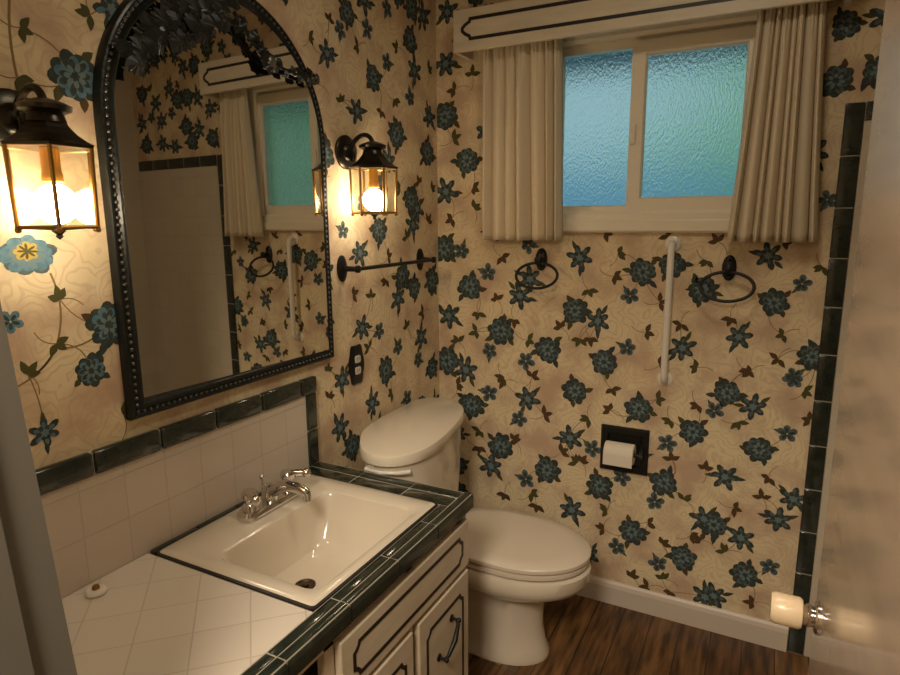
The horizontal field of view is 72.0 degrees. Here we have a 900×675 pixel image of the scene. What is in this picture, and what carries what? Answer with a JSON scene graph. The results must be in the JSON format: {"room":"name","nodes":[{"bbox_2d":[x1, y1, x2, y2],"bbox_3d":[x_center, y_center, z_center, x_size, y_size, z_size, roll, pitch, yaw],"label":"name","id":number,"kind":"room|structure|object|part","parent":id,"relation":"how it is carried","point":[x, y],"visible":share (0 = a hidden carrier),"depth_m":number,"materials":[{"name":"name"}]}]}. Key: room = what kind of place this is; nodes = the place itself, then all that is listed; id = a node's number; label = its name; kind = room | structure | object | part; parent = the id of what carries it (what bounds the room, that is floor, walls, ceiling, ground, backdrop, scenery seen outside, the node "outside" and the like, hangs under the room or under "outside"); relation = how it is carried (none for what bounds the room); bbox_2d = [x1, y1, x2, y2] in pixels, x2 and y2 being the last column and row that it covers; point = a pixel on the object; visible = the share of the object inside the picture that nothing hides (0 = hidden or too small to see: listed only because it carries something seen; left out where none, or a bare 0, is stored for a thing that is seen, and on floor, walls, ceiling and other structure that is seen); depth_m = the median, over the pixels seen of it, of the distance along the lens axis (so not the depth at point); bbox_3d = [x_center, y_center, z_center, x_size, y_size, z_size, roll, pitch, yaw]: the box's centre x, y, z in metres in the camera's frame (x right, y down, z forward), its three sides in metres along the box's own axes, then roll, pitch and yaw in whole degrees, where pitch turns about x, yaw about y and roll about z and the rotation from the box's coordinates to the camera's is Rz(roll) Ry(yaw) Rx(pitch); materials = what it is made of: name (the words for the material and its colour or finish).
{"room":"bathroom","nodes":[
{"label":"bathroom","id":0,"kind":"room"},
{"bbox_2d":[0,0,439,470],"bbox_3d":[-0.587,-0.068,1.831,0.102,2.640,2.158,5,12,27],"label":"wall","id":1,"kind":"structure","parent":0,"point":[374,61],"depth_m":1.94,"materials":[{"name":"paper"}]},
{"bbox_2d":[0,83,100,239],"bbox_3d":[-0.753,-0.324,1.150,0.182,0.283,0.164,5,12,27],"label":"wall lantern","id":2,"kind":"object","parent":1,"relation":"attached to","point":[39,124],"visible":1,"depth_m":1.12,"materials":[{"name":"brown metal"}]},
{"bbox_3d":[-0.822,-0.412,1.169,0.028,0.112,0.112,5,12,27],"label":"plate","id":3,"kind":"part","parent":2,"relation":"part of","materials":[{"name":"brown metal"}]},
{"bbox_3d":[-0.776,-0.420,1.143,0.103,0.092,0.015,5,12,27],"label":"arm","id":4,"kind":"part","parent":2,"relation":"part of","materials":[{"name":"brown metal"}]},
{"bbox_3d":[-0.736,-0.412,1.124,0.091,0.043,0.091,5,12,27],"label":"crown","id":5,"kind":"part","parent":2,"relation":"part of","materials":[{"name":"brown metal"}]},
{"bbox_2d":[39,147,63,182],"bbox_3d":[-0.736,-0.319,1.141,0.036,0.062,0.036,5,12,27],"label":"socket","id":6,"kind":"object","parent":2,"relation":"attached to","point":[45,174],"depth_m":1.13,"materials":[{"name":"gold metal"}]},
{"bbox_3d":[-0.735,-0.249,1.155,0.073,0.074,0.074,5,12,27],"label":"bulb","id":7,"kind":"part","parent":2,"relation":"part of","materials":[{"name":"beige glass"}]},
{"bbox_2d":[35,376,318,598],"bbox_3d":[-0.709,0.389,1.542,0.023,0.342,1.167,5,12,27],"label":"backsplash","id":8,"kind":"structure","parent":1,"relation":"attached to","point":[105,508],"depth_m":1.54,"materials":[{"name":"tile"}]},
{"bbox_2d":[92,0,333,420],"bbox_3d":[-0.557,-0.386,1.658,0.059,1.053,0.752,5,12,27],"label":"wall mirror","id":9,"kind":"object","parent":1,"relation":"attached to","point":[209,129],"visible":1,"depth_m":1.59,"materials":[{"name":"black mirror"}]},
{"bbox_2d":[348,344,363,384],"bbox_3d":[-0.335,0.098,2.233,0.011,0.144,0.091,5,12,27],"label":"wall outlet","id":10,"kind":"object","parent":1,"relation":"attached to","point":[356,358],"visible":1,"depth_m":2.22,"materials":[{"name":"black metal"}]},
{"bbox_2d":[355,355,360,362],"bbox_3d":[-0.332,0.078,2.228,0.003,0.028,0.033,5,12,27],"label":"receptacle","id":11,"kind":"object","parent":10,"relation":"attached to","point":[357,357],"depth_m":2.23,"materials":[{"name":"white plastic"}]},
{"bbox_2d":[355,366,360,374],"bbox_3d":[-0.331,0.119,2.236,0.003,0.028,0.033,5,12,27],"label":"receptacle","id":12,"kind":"object","parent":10,"relation":"attached to","point":[357,368],"depth_m":2.23,"materials":[{"name":"white plastic"}]},
{"bbox_2d":[335,133,397,219],"bbox_3d":[-0.271,-0.534,2.057,0.182,0.283,0.164,5,12,27],"label":"wall lantern","id":13,"kind":"object","parent":1,"relation":"attached to","point":[372,160],"visible":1,"depth_m":2.03,"materials":[{"name":"brown metal"}]},
{"bbox_3d":[-0.340,-0.621,2.076,0.028,0.112,0.112,5,12,27],"label":"plate","id":14,"kind":"part","parent":13,"relation":"part of","materials":[{"name":"brown metal"}]},
{"bbox_3d":[-0.294,-0.629,2.050,0.103,0.092,0.015,5,12,27],"label":"arm","id":15,"kind":"part","parent":13,"relation":"part of","materials":[{"name":"brown metal"}]},
{"bbox_3d":[-0.254,-0.622,2.031,0.091,0.043,0.091,5,12,27],"label":"crown","id":16,"kind":"part","parent":13,"relation":"part of","materials":[{"name":"brown metal"}]},
{"bbox_3d":[-0.253,-0.458,2.062,0.073,0.074,0.074,5,12,27],"label":"bulb","id":17,"kind":"part","parent":13,"relation":"part of","materials":[{"name":"beige glass"}]},
{"bbox_2d":[368,168,378,187],"bbox_3d":[-0.253,-0.528,2.049,0.036,0.062,0.036,5,12,27],"label":"socket","id":18,"kind":"object","parent":13,"relation":"attached to","point":[373,172],"depth_m":2.04,"materials":[{"name":"gold metal"}]},
{"bbox_2d":[337,249,435,281],"bbox_3d":[-0.214,-0.277,2.329,0.077,0.090,0.582,5,12,27],"label":"towel bar","id":19,"kind":"object","parent":1,"relation":"attached to","point":[342,268],"visible":1,"depth_m":2.16,"materials":[{"name":"black metal"}]},
{"bbox_3d":[-0.336,-0.232,2.098,0.077,0.090,0.052,5,12,27],"label":"post","id":20,"kind":"part","parent":19,"relation":"part of","materials":[{"name":"black metal"}]},
{"bbox_3d":[-0.092,-0.322,2.560,0.077,0.090,0.052,5,12,27],"label":"post","id":21,"kind":"part","parent":19,"relation":"part of","materials":[{"name":"black metal"}]},
{"bbox_2d":[468,595,809,674],"bbox_3d":[-0.026,1.497,0.784,3.300,0.050,4.220,5,12,27],"label":"floor","id":22,"kind":"structure","parent":0,"point":[584,635],"depth_m":2.32,"materials":[{"name":"brown wood"}]},
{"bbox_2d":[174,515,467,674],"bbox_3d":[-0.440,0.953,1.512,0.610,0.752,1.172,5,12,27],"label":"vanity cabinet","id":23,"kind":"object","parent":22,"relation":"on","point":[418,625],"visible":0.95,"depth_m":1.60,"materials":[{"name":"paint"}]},
{"bbox_2d":[62,461,473,674],"bbox_3d":[-0.453,0.556,1.444,0.566,0.052,1.176,5,12,27],"label":"countertop","id":24,"kind":"structure","parent":23,"relation":"on","point":[156,615],"depth_m":1.27,"materials":[{"name":"tile"}]},
{"bbox_2d":[85,584,107,598],"bbox_3d":[-0.767,0.546,1.343,0.044,0.021,0.044,5,12,27],"label":"drain stopper","id":25,"kind":"object","parent":24,"relation":"on","point":[97,590],"visible":1,"depth_m":1.33,"materials":[{"name":"beige ceramic"}]},
{"bbox_2d":[156,474,437,611],"bbox_3d":[-0.373,0.567,1.640,0.492,0.154,0.545,5,12,27],"label":"sink","id":26,"kind":"object","parent":24,"relation":"in","point":[300,554],"visible":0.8,"depth_m":1.67,"materials":[{"name":"beige ceramic"}]},
{"bbox_2d":[237,468,311,522],"bbox_3d":[-0.454,0.432,1.704,0.182,0.089,0.228,5,12,27],"label":"faucet","id":27,"kind":"object","parent":26,"relation":"on","point":[276,495],"visible":1,"depth_m":1.69,"materials":[{"name":"silver metal"}]},
{"bbox_3d":[-0.523,0.436,1.646,0.043,0.064,0.091,-9,13,-37],"label":"handle","id":28,"kind":"part","parent":27,"relation":"part of","materials":[{"name":"silver metal"}]},
{"bbox_3d":[-0.527,0.417,1.740,0.016,0.072,0.016,5,12,27],"label":"lift rod","id":29,"kind":"part","parent":27,"relation":"part of","materials":[{"name":"silver metal"}]},
{"bbox_3d":[-0.503,0.461,1.735,0.066,0.022,0.220,5,12,27],"label":"plate","id":30,"kind":"part","parent":27,"relation":"part of","materials":[{"name":"silver metal"}]},
{"bbox_3d":[-0.449,0.423,1.699,0.172,0.069,0.045,5,12,27],"label":"spout","id":31,"kind":"part","parent":27,"relation":"part of","materials":[{"name":"silver metal"}]},
{"bbox_3d":[-0.447,0.408,1.791,0.091,0.064,0.043,0,11,2],"label":"handle","id":32,"kind":"part","parent":27,"relation":"part of","materials":[{"name":"silver metal"}]},
{"bbox_3d":[-0.166,0.989,1.488,0.018,0.450,0.290,5,12,27],"label":"door","id":33,"kind":"part","parent":23,"relation":"part of","materials":[{"name":"paint"}]},
{"bbox_3d":[-0.094,0.654,1.570,0.018,0.144,0.614,5,12,27],"label":"drawer","id":34,"kind":"part","parent":23,"relation":"part of","materials":[{"name":"paint"}]},
{"bbox_3d":[-0.019,0.935,1.768,0.018,0.450,0.292,5,12,27],"label":"door","id":35,"kind":"part","parent":23,"relation":"part of","materials":[{"name":"paint"}]},
{"bbox_3d":[0.003,0.844,1.732,0.040,0.096,0.098,5,12,27],"label":"door handle","id":36,"kind":"part","parent":23,"relation":"part of","materials":[{"name":"black metal"}]},
{"bbox_2d":[359,398,590,665],"bbox_3d":[0.092,0.753,2.253,0.798,0.860,0.677,5,12,27],"label":"toilet","id":37,"kind":"object","parent":22,"relation":"on","point":[518,562],"visible":0.71,"depth_m":2.21,"materials":[{"name":"beige ceramic"}]},
{"bbox_3d":[-0.203,0.428,1.993,0.152,0.020,0.057,4,12,22],"label":"flush lever","id":38,"kind":"part","parent":37,"relation":"part of","materials":[{"name":"silver metal"}]},
{"bbox_3d":[-0.122,0.333,2.285,0.321,0.044,0.677,5,12,27],"label":"tank lid","id":39,"kind":"part","parent":37,"relation":"part of","materials":[{"name":"beige ceramic"}]},
{"bbox_3d":[-0.121,0.560,2.328,0.300,0.418,0.633,5,12,27],"label":"tank","id":40,"kind":"part","parent":37,"relation":"part of","materials":[{"name":"beige ceramic"}]},
{"bbox_3d":[0.241,0.768,2.279,0.542,0.021,0.396,5,12,27],"label":"seat","id":41,"kind":"part","parent":37,"relation":"part of","materials":[{"name":"beige plastic"}]},
{"bbox_3d":[0.238,0.740,2.276,0.556,0.028,0.402,5,12,27],"label":"lid","id":42,"kind":"part","parent":37,"relation":"part of","materials":[{"name":"beige plastic"}]},
{"bbox_3d":[0.201,0.972,2.340,0.648,0.396,0.394,5,12,27],"label":"bowl","id":43,"kind":"part","parent":37,"relation":"part of","materials":[{"name":"beige ceramic"}]},
{"bbox_2d":[436,0,885,653],"bbox_3d":[0.975,-0.166,2.284,2.450,2.644,0.122,5,12,27],"label":"wall","id":44,"kind":"structure","parent":0,"point":[714,519],"depth_m":2.41,"materials":[{"name":"paper"}]},
{"bbox_2d":[515,248,558,289],"bbox_3d":[0.351,-0.275,2.474,0.184,0.161,0.085,5,12,27],"label":"towel ring","id":45,"kind":"object","parent":44,"relation":"attached to","point":[540,260],"visible":1,"depth_m":2.48,"materials":[{"name":"black metal"}]},
{"bbox_3d":[0.358,-0.312,2.481,0.048,0.091,0.055,5,12,27],"label":"wall plate","id":46,"kind":"part","parent":45,"relation":"part of","materials":[{"name":"black metal"}]},
{"bbox_2d":[600,424,649,475],"bbox_3d":[0.684,0.453,2.452,0.188,0.188,0.063,5,12,27],"label":"holder","id":47,"kind":"object","parent":44,"relation":"attached to","point":[639,437],"visible":0.67,"depth_m":2.46,"materials":[{"name":"black metal"}]},
{"bbox_2d":[603,440,635,468],"bbox_3d":[0.665,0.453,2.429,0.112,0.082,0.081,5,12,27],"label":"toilet paper roll","id":48,"kind":"object","parent":47,"relation":"hanging from","point":[619,454],"visible":0.98,"depth_m":2.40,"materials":[{"name":"beige paper"}]},
{"bbox_2d":[453,0,851,60],"bbox_3d":[0.621,-1.128,2.135,1.302,0.150,0.140,5,12,27],"label":"window valance","id":49,"kind":"object","parent":44,"relation":"attached to","point":[514,22],"visible":1,"depth_m":2.16,"materials":[{"name":"paint"}]},
{"bbox_2d":[482,39,562,240],"bbox_3d":[0.271,-0.800,2.379,0.344,0.844,0.068,5,12,27],"label":"curtain","id":50,"kind":"object","parent":49,"relation":"hanging from","point":[522,85],"visible":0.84,"depth_m":2.38,"materials":[{"name":"beige fabric"}]},
{"bbox_2d":[726,1,826,242],"bbox_3d":[1.061,-0.730,1.977,0.273,0.842,0.064,5,12,27],"label":"curtain","id":51,"kind":"object","parent":49,"relation":"hanging from","point":[776,192],"visible":0.97,"depth_m":1.98,"materials":[{"name":"beige fabric"}]},
{"bbox_2d":[563,11,757,232],"bbox_3d":[0.720,-0.774,2.260,0.860,0.770,0.092,5,12,27],"label":"window","id":52,"kind":"structure","parent":44,"relation":"in","point":[653,116],"depth_m":2.24,"materials":[{"name":"blue glass"}]},
{"bbox_3d":[0.562,-0.795,2.366,0.311,0.615,0.026,5,12,27],"label":"fixed sash","id":53,"kind":"part","parent":52,"relation":"part of","materials":[{"name":"blue glass"}]},
{"bbox_3d":[0.563,-0.796,2.367,0.274,0.576,0.005,5,12,27],"label":"glass pane","id":54,"kind":"part","parent":52,"relation":"part of","materials":[{"name":"blue glass"}]},
{"bbox_3d":[0.853,-0.751,2.186,0.428,0.598,0.026,5,12,27],"label":"sliding sash","id":55,"kind":"part","parent":52,"relation":"part of","materials":[{"name":"blue glass"}]},
{"bbox_3d":[0.855,-0.752,2.190,0.330,0.500,0.005,5,12,27],"label":"glass pane","id":56,"kind":"part","parent":52,"relation":"part of","materials":[{"name":"teal glass"}]},
{"bbox_2d":[657,236,680,385],"bbox_3d":[0.805,-0.088,2.287,0.056,0.564,0.056,5,12,27],"label":"grab bar","id":57,"kind":"object","parent":44,"relation":"attached to","point":[673,243],"visible":1,"depth_m":2.26,"materials":[{"name":"beige metal"}]},
{"bbox_2d":[576,575,787,651],"bbox_3d":[0.605,1.064,2.640,1.468,0.099,0.017,5,12,27],"label":"baseboard","id":58,"kind":"structure","parent":44,"relation":"attached to","point":[766,633],"depth_m":2.46,"materials":[{"name":"beige paint"}]},
{"bbox_2d":[699,255,755,302],"bbox_3d":[0.969,-0.205,2.162,0.184,0.161,0.085,5,12,27],"label":"towel ring","id":59,"kind":"object","parent":44,"relation":"attached to","point":[729,266],"visible":1,"depth_m":2.17,"materials":[{"name":"black metal"}]},
{"bbox_3d":[0.976,-0.242,2.168,0.048,0.091,0.055,5,12,27],"label":"wall plate","id":60,"kind":"part","parent":59,"relation":"part of","materials":[{"name":"black metal"}]},
{"bbox_2d":[787,101,873,654],"bbox_3d":[1.595,0.247,1.962,0.767,1.945,0.010,5,12,27],"label":"tile border","id":61,"kind":"structure","parent":44,"relation":"attached to","point":[854,118],"depth_m":2.09,"materials":[{"name":"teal tile"}]},
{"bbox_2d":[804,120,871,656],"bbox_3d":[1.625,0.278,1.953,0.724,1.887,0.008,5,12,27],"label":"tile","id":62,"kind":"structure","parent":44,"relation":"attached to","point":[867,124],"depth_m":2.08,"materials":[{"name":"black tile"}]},
{"bbox_3d":[-0.019,0.220,0.406,2.450,2.600,0.100,5,12,27],"label":"wall","id":63,"kind":"structure","parent":0,"visible":0},
{"bbox_2d":[0,302,76,674],"bbox_3d":[-0.566,0.438,0.721,0.509,2.060,0.132,5,12,27],"label":"door frame","id":64,"kind":"structure","parent":63,"relation":"attached to","point":[34,634],"depth_m":0.67,"materials":[{"name":"grey paint"}]},
{"bbox_2d":[769,0,899,674],"bbox_3d":[0.438,0.435,0.726,0.106,2.028,0.786,5,12,27],"label":"door","id":65,"kind":"structure","parent":63,"relation":"in","point":[854,617],"depth_m":0.74,"materials":[{"name":"paint"}]},
{"bbox_3d":[0.560,0.454,1.032,0.048,0.051,0.051,5,12,27],"label":"knob","id":66,"kind":"part","parent":65,"relation":"part of","materials":[{"name":"white ceramic"}]}
]}

